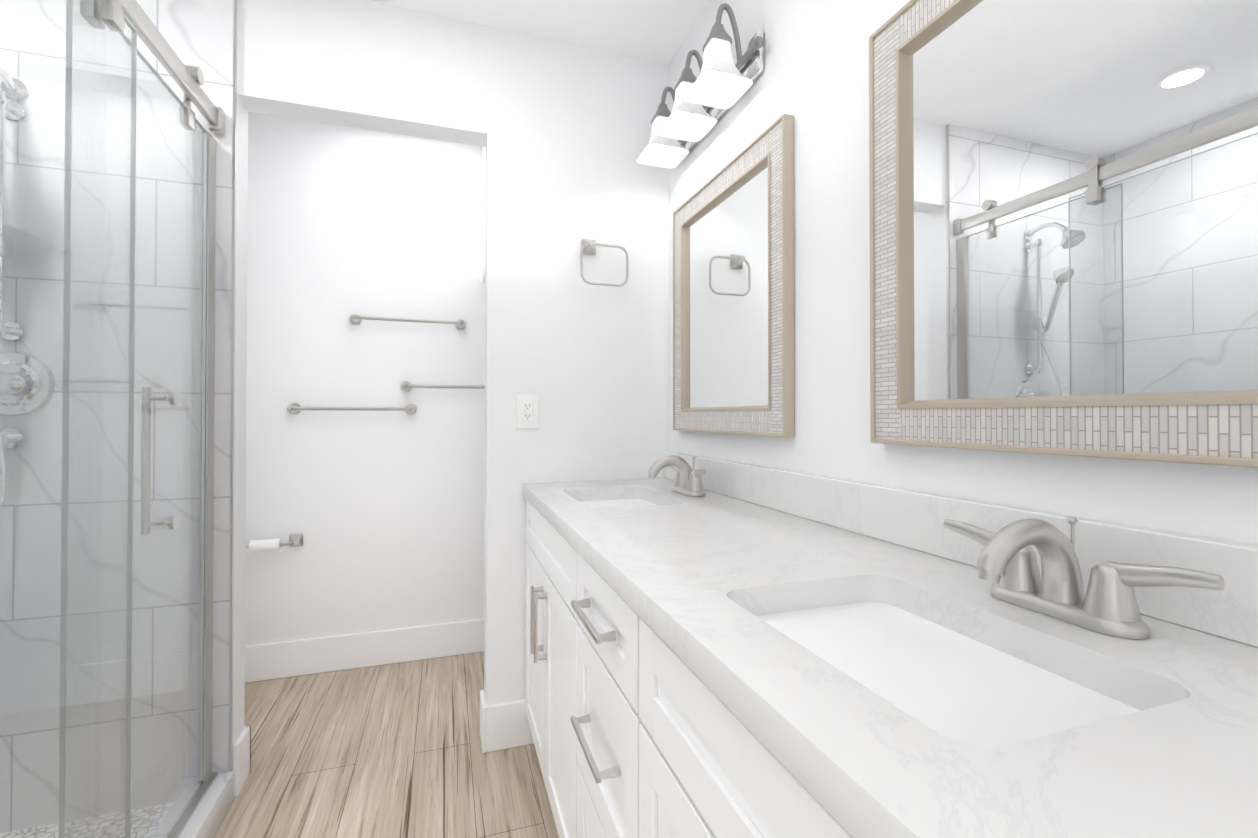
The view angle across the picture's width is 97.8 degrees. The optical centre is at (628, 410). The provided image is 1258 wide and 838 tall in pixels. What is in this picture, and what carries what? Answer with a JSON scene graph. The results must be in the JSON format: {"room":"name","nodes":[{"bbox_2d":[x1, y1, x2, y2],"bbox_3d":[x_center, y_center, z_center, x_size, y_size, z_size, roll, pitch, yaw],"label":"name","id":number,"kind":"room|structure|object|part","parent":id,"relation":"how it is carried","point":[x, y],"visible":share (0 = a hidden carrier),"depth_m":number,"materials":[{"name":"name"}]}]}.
{"room":"bathroom","nodes":[
{"label":"bathroom","id":0,"kind":"room"},
{"bbox_2d":[0,0,668,832],"bbox_3d":[-0.810,-0.084,1.804,3.100,2.470,0.117,0,-1,-18],"label":"wall","id":1,"kind":"structure","parent":0,"point":[202,34],"depth_m":1.68,"materials":[{"name":"white paint"}]},
{"bbox_2d":[0,66,54,507],"bbox_3d":[-1.607,-0.299,1.351,0.176,1.189,0.250,0,-1,-18],"label":"shower fixture","id":2,"kind":"object","parent":1,"relation":"attached to","point":[21,111],"depth_m":1.46,"materials":[{"name":"silver metal"}]},
{"bbox_2d":[151,771,233,837],"bbox_3d":[-0.971,1.095,0.875,0.105,0.097,1.530,0,-1,-18],"label":"sill","id":3,"kind":"structure","parent":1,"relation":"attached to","point":[204,809],"depth_m":1.48,"materials":[{"name":"stone"}]},
{"bbox_2d":[0,0,224,837],"bbox_3d":[-0.961,0.063,0.887,0.147,1.966,1.529,0,-1,-18],"label":"enclosure","id":4,"kind":"object","parent":3,"relation":"on","point":[113,15],"visible":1,"depth_m":1.13,"materials":[{"name":"clear glass"}]},
{"bbox_2d":[480,690,532,746],"bbox_3d":[0.010,1.077,2.126,1.134,0.155,0.034,0,-1,-18],"label":"baseboard","id":5,"kind":"structure","parent":1,"relation":"attached to","point":[504,725],"depth_m":1.87,"materials":[{"name":"white wood"}]},
{"bbox_2d":[516,394,538,428],"bbox_3d":[-0.353,0.002,1.908,0.077,0.120,0.010,0,-1,-18],"label":"electrical outlet","id":6,"kind":"object","parent":1,"relation":"attached to","point":[527,411],"visible":1,"depth_m":1.90,"materials":[{"name":"white plastic"}]},
{"bbox_2d":[580,239,628,286],"bbox_3d":[-0.090,-0.533,1.976,0.180,0.171,0.056,0,-1,-18],"label":"towel ring","id":7,"kind":"object","parent":1,"relation":"attached to","point":[588,246],"visible":1,"depth_m":1.96,"materials":[{"name":"silver metal"}]},
{"bbox_2d":[245,112,484,645],"bbox_3d":[-0.693,-0.076,2.717,2.300,2.470,0.100,0,-1,-18],"label":"wall","id":8,"kind":"structure","parent":0,"point":[383,512],"depth_m":2.49,"materials":[{"name":"white paint"}]},
{"bbox_2d":[246,534,302,551],"bbox_3d":[-1.508,0.566,2.337,0.191,0.052,0.097,0,-1,-18],"label":"paper holder","id":9,"kind":"object","parent":8,"relation":"attached to","point":[269,544],"visible":1,"depth_m":2.30,"materials":[{"name":"silver metal"}]},
{"bbox_2d":[287,403,416,414],"bbox_3d":[-1.229,-0.008,2.444,0.528,0.052,0.078,0,-1,-18],"label":"towel bar","id":10,"kind":"object","parent":8,"relation":"attached to","point":[296,408],"visible":1,"depth_m":2.42,"materials":[{"name":"silver metal"}]},
{"bbox_2d":[245,619,483,682],"bbox_3d":[-0.674,1.081,2.651,2.100,0.155,0.017,0,-1,-18],"label":"baseboard","id":11,"kind":"structure","parent":8,"relation":"attached to","point":[284,659],"depth_m":2.47,"materials":[{"name":"white wood"}]},
{"bbox_2d":[349,314,465,329],"bbox_3d":[-1.011,-0.412,2.521,0.508,0.052,0.078,0,-1,-18],"label":"towel bar","id":12,"kind":"object","parent":8,"relation":"attached to","point":[357,319],"visible":1,"depth_m":2.49,"materials":[{"name":"silver metal"}]},
{"bbox_2d":[400,381,484,391],"bbox_3d":[-0.807,-0.112,2.586,0.508,0.052,0.078,0,-1,-18],"label":"towel bar","id":13,"kind":"object","parent":8,"relation":"attached to","point":[406,386],"visible":0.6,"depth_m":2.54,"materials":[{"name":"silver metal"}]},
{"bbox_2d":[214,652,558,837],"bbox_3d":[-0.361,1.189,0.444,3.100,0.100,4.600,0,-1,-18],"label":"floor","id":14,"kind":"structure","parent":0,"point":[393,750],"depth_m":1.79,"materials":[{"name":"brown wood"}]},
{"bbox_2d":[0,801,175,837],"bbox_3d":[-1.474,1.127,0.707,0.955,0.030,1.530,0,-1,-18],"label":"pan","id":15,"kind":"object","parent":14,"relation":"on","point":[137,821],"depth_m":1.47,"materials":[{"name":"tile"}]},
{"bbox_2d":[522,451,1257,837],"bbox_3d":[0.191,0.645,1.043,0.572,1.000,1.978,0,-1,-18],"label":"bathroom vanity","id":16,"kind":"object","parent":14,"relation":"on","point":[638,728],"depth_m":0.61,"materials":[{"name":"white"}]},
{"bbox_2d":[648,455,706,496],"bbox_3d":[0.132,0.192,1.655,0.159,0.114,0.300,0,-1,-18],"label":"faucet","id":17,"kind":"object","parent":16,"relation":"on","point":[687,480],"visible":1,"depth_m":1.64,"materials":[{"name":"silver metal"}]},
{"bbox_3d":[0.203,0.215,1.051,0.548,0.140,1.978,0,-1,-18],"label":"bathroom vanity top","id":18,"kind":"part","parent":16,"relation":"part of","materials":[{"name":"white stone"}]},
{"bbox_2d":[943,517,1224,638],"bbox_3d":[0.469,0.183,0.640,0.159,0.114,0.300,0,-1,-18],"label":"faucet","id":19,"kind":"object","parent":16,"relation":"on","point":[1007,564],"visible":1,"depth_m":0.62,"materials":[{"name":"silver metal"}]},
{"bbox_2d":[370,0,709,64],"bbox_3d":[-0.361,-1.381,0.467,3.100,0.100,4.600,0,-1,-18],"label":"ceiling","id":20,"kind":"structure","parent":0,"point":[656,31],"depth_m":1.85,"materials":[{"name":"white paint"}]},
{"bbox_2d":[669,0,1257,545],"bbox_3d":[0.764,-0.096,0.398,0.100,2.470,3.580,0,-1,-18],"label":"wall","id":21,"kind":"structure","parent":0,"point":[813,78],"depth_m":1.18,"materials":[{"name":"white paint"}]},
{"bbox_2d":[636,3,763,167],"bbox_3d":[0.191,-0.989,1.685,0.180,0.244,0.612,0,-1,-18],"label":"sconce","id":22,"kind":"object","parent":21,"relation":"attached to","point":[712,93],"visible":1,"depth_m":1.56,"materials":[{"name":"white glass"}]},
{"bbox_2d":[673,114,794,436],"bbox_3d":[0.279,-0.324,1.649,0.031,0.782,0.684,0,-1,-18],"label":"mirror","id":23,"kind":"object","parent":21,"relation":"attached to","point":[733,305],"visible":1,"depth_m":1.55,"materials":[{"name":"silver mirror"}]},
{"bbox_2d":[869,0,1257,467],"bbox_3d":[0.576,-0.332,0.757,0.031,0.782,0.636,0,-1,-18],"label":"mirror","id":24,"kind":"object","parent":21,"relation":"attached to","point":[1063,199],"visible":1,"depth_m":0.73,"materials":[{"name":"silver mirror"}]}
]}

